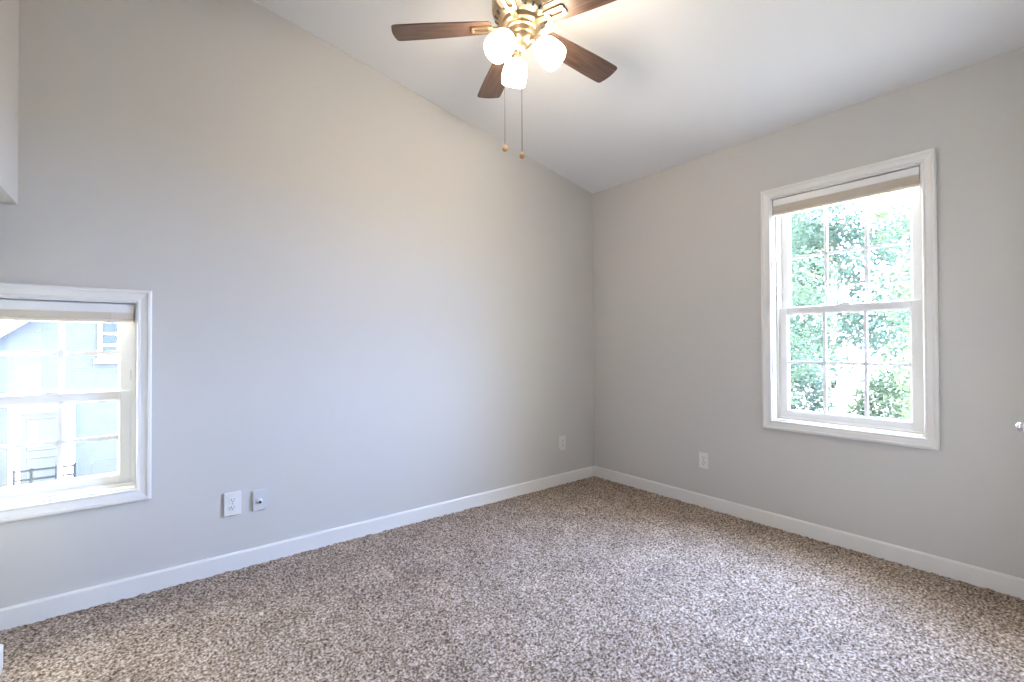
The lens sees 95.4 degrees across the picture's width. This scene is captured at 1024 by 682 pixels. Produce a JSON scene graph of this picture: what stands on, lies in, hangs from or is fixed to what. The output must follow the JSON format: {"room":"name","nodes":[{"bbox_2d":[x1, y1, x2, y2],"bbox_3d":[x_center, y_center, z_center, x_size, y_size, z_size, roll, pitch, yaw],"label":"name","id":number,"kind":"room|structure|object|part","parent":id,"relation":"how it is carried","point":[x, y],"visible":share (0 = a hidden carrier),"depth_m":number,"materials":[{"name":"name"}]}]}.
{"room":"empty bedroom","nodes":[
{"label":"empty bedroom","id":0,"kind":"room"},
{"bbox_2d":[0,0,18,204],"bbox_3d":[-1.099,-0.431,0.598,0.120,3.382,3.550,0,-1,-38],"label":"wall","id":1,"kind":"structure","parent":0,"point":[9,9],"depth_m":1.90,"materials":[{"name":"grey paint"}]},
{"bbox_2d":[0,644,2,674],"bbox_3d":[-0.929,1.179,0.489,0.022,0.119,3.200,0,-1,-38],"label":"baseboard","id":2,"kind":"structure","parent":1,"relation":"attached to","point":[1,645],"depth_m":1.73,"materials":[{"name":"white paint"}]},
{"bbox_2d":[0,0,593,607],"bbox_3d":[-1.048,-0.488,3.010,4.450,3.543,0.170,0,-1,-38],"label":"wall","id":3,"kind":"structure","parent":0,"point":[366,306],"depth_m":2.68,"materials":[{"name":"grey paint"}]},
{"bbox_2d":[0,282,151,522],"bbox_3d":[-2.174,0.263,2.089,0.883,1.022,0.180,0,-1,-38],"label":"window","id":4,"kind":"structure","parent":3,"relation":"in","point":[131,482],"depth_m":2.22,"materials":[{"name":"white paint"}]},
{"bbox_3d":[-2.169,0.695,2.081,0.623,0.010,0.010,0,-1,-38],"label":"lift rail","id":5,"kind":"part","parent":4,"relation":"part of","materials":[{"name":"white plastic"}]},
{"bbox_3d":[-2.183,0.474,2.099,0.727,0.462,0.032,0,-1,-38],"label":"sash","id":6,"kind":"part","parent":4,"relation":"part of","materials":[{"name":"white plastic"}]},
{"bbox_2d":[0,299,133,322],"bbox_3d":[-2.150,-0.133,2.060,0.745,0.094,0.052,0,-1,-38],"label":"window blind","id":7,"kind":"object","parent":4,"relation":"attached to","point":[10,310],"visible":1,"depth_m":2.12,"materials":[{"name":"white plastic"}]},
{"bbox_3d":[-2.151,-0.097,2.061,0.743,0.015,0.048,0,-1,-38],"label":"rail","id":8,"kind":"part","parent":7,"relation":"part of","materials":[{"name":"beige"}]},
{"bbox_3d":[-2.208,0.053,2.133,0.727,0.465,0.032,0,-1,-38],"label":"sash","id":9,"kind":"part","parent":4,"relation":"part of","materials":[{"name":"white plastic"}]},
{"bbox_2d":[224,491,240,516],"bbox_3d":[-1.506,0.877,2.513,0.080,0.123,0.014,0,-1,-38],"label":"power outlet","id":10,"kind":"object","parent":3,"relation":"attached to","point":[232,500],"visible":1,"depth_m":2.51,"materials":[{"name":"white plastic"}]},
{"bbox_2d":[229,497,235,502],"bbox_3d":[-1.503,0.857,2.509,0.033,0.027,0.003,0,-1,-38],"label":"socket","id":11,"kind":"object","parent":10,"relation":"attached to","point":[231,499],"depth_m":2.51,"materials":[{"name":"grey plastic"}]},
{"bbox_2d":[229,505,235,509],"bbox_3d":[-1.503,0.896,2.508,0.033,0.027,0.003,0,-1,-38],"label":"socket","id":12,"kind":"object","parent":10,"relation":"attached to","point":[231,507],"depth_m":2.51,"materials":[{"name":"grey plastic"}]},
{"bbox_2d":[253,489,266,510],"bbox_3d":[-1.401,0.884,2.590,0.068,0.112,0.024,0,-1,-38],"label":"cable jack","id":13,"kind":"object","parent":3,"relation":"attached to","point":[259,496],"visible":1,"depth_m":2.59,"materials":[{"name":"white plastic"}]},
{"bbox_2d":[0,466,593,630],"bbox_3d":[-0.984,1.203,2.921,4.450,0.119,0.014,0,-1,-38],"label":"baseboard","id":14,"kind":"structure","parent":3,"relation":"attached to","point":[30,612],"depth_m":2.54,"materials":[{"name":"white paint"}]},
{"bbox_2d":[559,435,565,450],"bbox_3d":[0.437,0.886,4.047,0.076,0.124,0.014,0,-1,-38],"label":"power outlet","id":15,"kind":"object","parent":3,"relation":"attached to","point":[562,439],"visible":1,"depth_m":4.04,"materials":[{"name":"white plastic"}]},
{"bbox_2d":[0,476,1023,681],"bbox_3d":[0.111,1.218,1.535,4.458,0.010,3.561,0,-1,-38],"label":"floor","id":16,"kind":"structure","parent":0,"point":[591,579],"depth_m":2.08,"materials":[{"name":"carpet"}]},
{"bbox_2d":[253,0,1023,193],"bbox_3d":[0.127,-1.904,1.585,4.720,1.086,3.890,0,-1,-38],"label":"ceiling","id":17,"kind":"structure","parent":0,"point":[692,79],"depth_m":2.64,"materials":[{"name":"white paint"}]},
{"bbox_2d":[391,0,616,158],"bbox_3d":[0.080,-1.300,2.254,1.157,0.906,1.194,0,-1,-38],"label":"ceiling fan","id":18,"kind":"object","parent":17,"relation":"hanging from","point":[519,22],"visible":1,"depth_m":2.20,"materials":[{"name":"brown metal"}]},
{"bbox_3d":[-0.334,-1.490,2.236,0.479,0.006,0.144,-3,7,0],"label":"blade","id":19,"kind":"part","parent":18,"relation":"part of","materials":[{"name":"brown wood"}]},
{"bbox_3d":[-0.072,-1.488,2.597,0.144,0.006,0.479,-8,-1,-18],"label":"blade","id":20,"kind":"part","parent":18,"relation":"part of","materials":[{"name":"brown wood"}]},
{"bbox_3d":[-0.053,-1.357,2.137,0.150,0.150,0.125,0,-1,-38],"label":"lamp shade","id":21,"kind":"part","parent":18,"relation":"part of","materials":[{"name":"white glass"}]},
{"bbox_3d":[-0.042,-1.373,2.148,0.076,0.081,0.052,0,-1,-38],"label":"bulb","id":22,"kind":"part","parent":18,"relation":"part of","materials":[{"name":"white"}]},
{"bbox_3d":[-0.022,-1.199,2.232,0.027,0.546,0.003,0,-1,-1],"label":"pull chain","id":23,"kind":"part","parent":18,"relation":"part of","materials":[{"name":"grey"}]},
{"bbox_3d":[-0.072,-1.495,1.876,0.144,0.006,0.479,8,5,17],"label":"blade","id":24,"kind":"part","parent":18,"relation":"part of","materials":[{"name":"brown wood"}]},
{"bbox_3d":[0.015,-1.355,2.372,0.134,0.150,0.148,0,-1,-38],"label":"lamp shade","id":25,"kind":"part","parent":18,"relation":"part of","materials":[{"name":"white glass"}]},
{"bbox_3d":[0.031,-1.414,2.314,0.062,0.058,0.076,0,-1,-38],"label":"light arm","id":26,"kind":"part","parent":18,"relation":"part of","materials":[{"name":"gold metal"}]},
{"bbox_3d":[0.046,-1.169,2.175,0.003,0.599,0.009,0,-1,0],"label":"pull chain","id":27,"kind":"part","parent":18,"relation":"part of","materials":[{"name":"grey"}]},
{"bbox_3d":[0.123,-1.416,2.215,0.067,0.058,0.074,0,-1,-38],"label":"light arm","id":28,"kind":"part","parent":18,"relation":"part of","materials":[{"name":"gold metal"}]},
{"bbox_3d":[0.178,-1.357,2.196,0.149,0.150,0.125,0,-1,21],"label":"lamp shade","id":29,"kind":"part","parent":18,"relation":"part of","materials":[{"name":"white glass"}]},
{"bbox_3d":[0.351,-1.495,2.014,0.479,0.006,0.144,3,-6,36],"label":"blade","id":30,"kind":"part","parent":18,"relation":"part of","materials":[{"name":"brown wood"}]},
{"bbox_3d":[0.351,-1.490,2.459,0.479,0.006,0.144,4,-11,-36],"label":"blade","id":31,"kind":"part","parent":18,"relation":"part of","materials":[{"name":"brown wood"}]},
{"bbox_2d":[592,47,1023,578],"bbox_3d":[1.913,-0.067,2.985,0.170,2.678,3.870,0,-1,-38],"label":"wall","id":32,"kind":"structure","parent":0,"point":[677,331],"depth_m":2.87,"materials":[{"name":"grey paint"}]},
{"bbox_2d":[699,452,708,468],"bbox_3d":[1.423,0.885,3.453,0.014,0.116,0.076,0,-1,-38],"label":"power outlet","id":33,"kind":"object","parent":32,"relation":"attached to","point":[703,457],"visible":1,"depth_m":3.45,"materials":[{"name":"white plastic"}]},
{"bbox_2d":[594,466,1023,599],"bbox_3d":[1.619,1.196,3.204,0.014,0.119,2.796,0,-1,-38],"label":"baseboard","id":34,"kind":"structure","parent":32,"relation":"attached to","point":[999,582],"depth_m":2.76,"materials":[{"name":"white paint"}]},
{"bbox_2d":[760,148,939,450],"bbox_3d":[2.013,-0.216,2.832,0.180,1.584,0.883,0,-1,-38],"label":"window","id":35,"kind":"structure","parent":32,"relation":"in","point":[922,431],"depth_m":2.75,"materials":[{"name":"white paint"}]},
{"bbox_2d":[773,166,919,216],"bbox_3d":[1.978,-0.882,2.813,0.052,0.113,0.745,0,-1,-38],"label":"window blind","id":36,"kind":"object","parent":35,"relation":"attached to","point":[907,179],"visible":0.91,"depth_m":2.75,"materials":[{"name":"beige fabric"}]},
{"bbox_3d":[1.980,-0.838,2.813,0.048,0.015,0.743,0,-1,-38],"label":"rail","id":37,"kind":"part","parent":36,"relation":"part of","materials":[{"name":"beige"}]},
{"bbox_3d":[2.012,0.497,2.822,0.010,0.010,0.623,0,-1,-38],"label":"lift rail","id":38,"kind":"part","parent":35,"relation":"part of","materials":[{"name":"white plastic"}]},
{"bbox_3d":[2.054,-0.559,2.869,0.032,0.760,0.727,0,-1,-38],"label":"sash","id":39,"kind":"part","parent":35,"relation":"part of","materials":[{"name":"white plastic"}]},
{"bbox_3d":[2.027,0.142,2.838,0.032,0.729,0.727,0,-1,-38],"label":"sash","id":40,"kind":"part","parent":35,"relation":"part of","materials":[{"name":"white plastic"}]},
{"bbox_3d":[2.314,-0.220,1.446,1.110,2.950,0.854,0,-1,-38],"label":"wall","id":41,"kind":"structure","parent":0,"visible":0},
{"bbox_2d":[1016,422,1023,431],"bbox_3d":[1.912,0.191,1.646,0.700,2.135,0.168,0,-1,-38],"label":"door knob","id":42,"kind":"object","parent":41,"relation":"in","point":[1019,426],"depth_m":1.64,"materials":[{"name":"white paint"}]},
{"label":"outside","id":43,"kind":"structure","parent":0,"visible":0},
{"bbox_2d":[790,368,909,417],"bbox_3d":[3.247,4.486,25.342,150.000,0.300,150.000,0,-1,-38],"label":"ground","id":44,"kind":"structure","parent":43,"point":[849,382],"depth_m":52.88,"materials":[{"name":"white"}]},
{"bbox_2d":[0,321,117,486],"bbox_3d":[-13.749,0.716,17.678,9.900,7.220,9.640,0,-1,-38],"label":"house","id":45,"kind":"structure","parent":44,"relation":"on","point":[33,373],"depth_m":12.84,"materials":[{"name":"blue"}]},
{"bbox_3d":[-12.769,3.058,12.682,0.840,2.230,0.050,0,-1,-38],"label":"house door","id":46,"kind":"part","parent":45,"relation":"part of","materials":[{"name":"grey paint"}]},
{"bbox_3d":[-11.568,-0.052,13.693,0.720,0.980,0.010,0,-1,-38],"label":"house pane","id":47,"kind":"part","parent":45,"relation":"part of","materials":[{"name":"clear glass"}]},
{"bbox_2d":[790,354,836,412],"bbox_3d":[9.283,2.326,15.110,2.118,3.884,2.088,0,-1,-38],"label":"shrub","id":48,"kind":"object","parent":44,"relation":"on","point":[812,401],"visible":0.29,"depth_m":14.67,"materials":[{"name":"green plant"}]},
{"bbox_3d":[9.267,2.760,15.144,1.217,3.018,1.063,0,-1,-38],"label":"stem","id":49,"kind":"part","parent":48,"relation":"part of","materials":[{"name":"green plant"}]},
{"bbox_2d":[789,245,843,405],"bbox_3d":[6.051,0.821,12.933,5.018,6.983,4.701,0,-1,-14],"label":"tree","id":50,"kind":"object","parent":44,"relation":"on","point":[794,287],"visible":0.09,"depth_m":11.98,"materials":[{"name":"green plant"}]},
{"bbox_2d":[790,212,854,358],"bbox_3d":[16.815,-2.052,29.255,7.783,12.960,8.830,-1,-1,38],"label":"tree","id":51,"kind":"object","parent":44,"relation":"on","point":[792,216],"visible":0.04,"depth_m":27.19,"materials":[{"name":"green plant"}]},
{"bbox_2d":[815,389,856,414],"bbox_3d":[11.592,2.940,16.725,0.090,2.560,1.300,0,-1,-38],"label":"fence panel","id":52,"kind":"object","parent":44,"relation":"on","point":[840,396],"visible":0.15,"depth_m":16.58,"materials":[{"name":"white"}]},
{"bbox_2d":[789,201,910,388],"bbox_3d":[14.125,-1.016,20.592,7.386,10.741,7.038,-1,-1,28],"label":"tree","id":53,"kind":"object","parent":44,"relation":"on","point":[852,321],"visible":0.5,"depth_m":19.52,"materials":[{"name":"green plant"}]},
{"bbox_2d":[844,197,910,362],"bbox_3d":[22.952,-2.416,24.221,9.012,13.542,9.713,0,-1,-38],"label":"tree","id":54,"kind":"object","parent":44,"relation":"on","point":[883,213],"visible":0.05,"depth_m":25.40,"materials":[{"name":"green plant"}]},
{"bbox_2d":[845,366,910,419],"bbox_3d":[10.764,2.466,13.246,2.112,3.557,2.102,0,-1,-11],"label":"shrub","id":55,"kind":"object","parent":44,"relation":"on","point":[881,394],"visible":0.28,"depth_m":13.14,"materials":[{"name":"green plant"}]},
{"bbox_3d":[10.755,2.856,13.260,1.217,2.778,1.063,0,-1,-38],"label":"stem","id":56,"kind":"part","parent":55,"relation":"part of","materials":[{"name":"green plant"}]},
{"bbox_2d":[870,232,910,419],"bbox_3d":[9.374,0.653,8.715,4.672,7.212,4.654,0,-1,-29],"label":"tree","id":57,"kind":"object","parent":44,"relation":"on","point":[898,266],"visible":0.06,"depth_m":9.45,"materials":[{"name":"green plant"}]},
{"bbox_3d":[-12.257,4.195,12.059,1.800,0.140,0.900,0,-1,-38],"label":"porch slab","id":58,"kind":"object","parent":44,"relation":"on","visible":0},
{"bbox_2d":[12,463,75,485],"bbox_3d":[-12.146,3.695,12.115,1.172,0.860,0.052,0,-1,-38],"label":"porch railing","id":59,"kind":"object","parent":58,"relation":"on","point":[31,470],"visible":0.47,"depth_m":12.03,"materials":[{"name":"black metal"}]},
{"bbox_3d":[-12.585,3.693,11.768,0.052,0.860,0.052,0,-1,-38],"label":"post","id":60,"kind":"part","parent":59,"relation":"part of","materials":[{"name":"white wood"}]},
{"bbox_3d":[-12.342,3.694,11.960,0.052,0.860,0.052,0,-1,-38],"label":"post","id":61,"kind":"part","parent":59,"relation":"part of","materials":[{"name":"white wood"}]},
{"bbox_3d":[-12.147,3.323,12.118,1.120,0.045,0.040,0,-1,-38],"label":"rail","id":62,"kind":"part","parent":59,"relation":"part of","materials":[{"name":"white wood"}]},
{"bbox_3d":[-12.146,3.553,12.116,1.120,0.045,0.040,0,-1,-38],"label":"rail","id":63,"kind":"part","parent":59,"relation":"part of","materials":[{"name":"white wood"}]},
{"bbox_3d":[-11.973,3.696,12.251,0.052,0.860,0.052,0,-1,-38],"label":"post","id":64,"kind":"part","parent":59,"relation":"part of","materials":[{"name":"white wood"}]},
{"bbox_3d":[-11.706,3.697,12.462,0.052,0.860,0.052,0,-1,-38],"label":"post","id":65,"kind":"part","parent":59,"relation":"part of","materials":[{"name":"white wood"}]}
]}

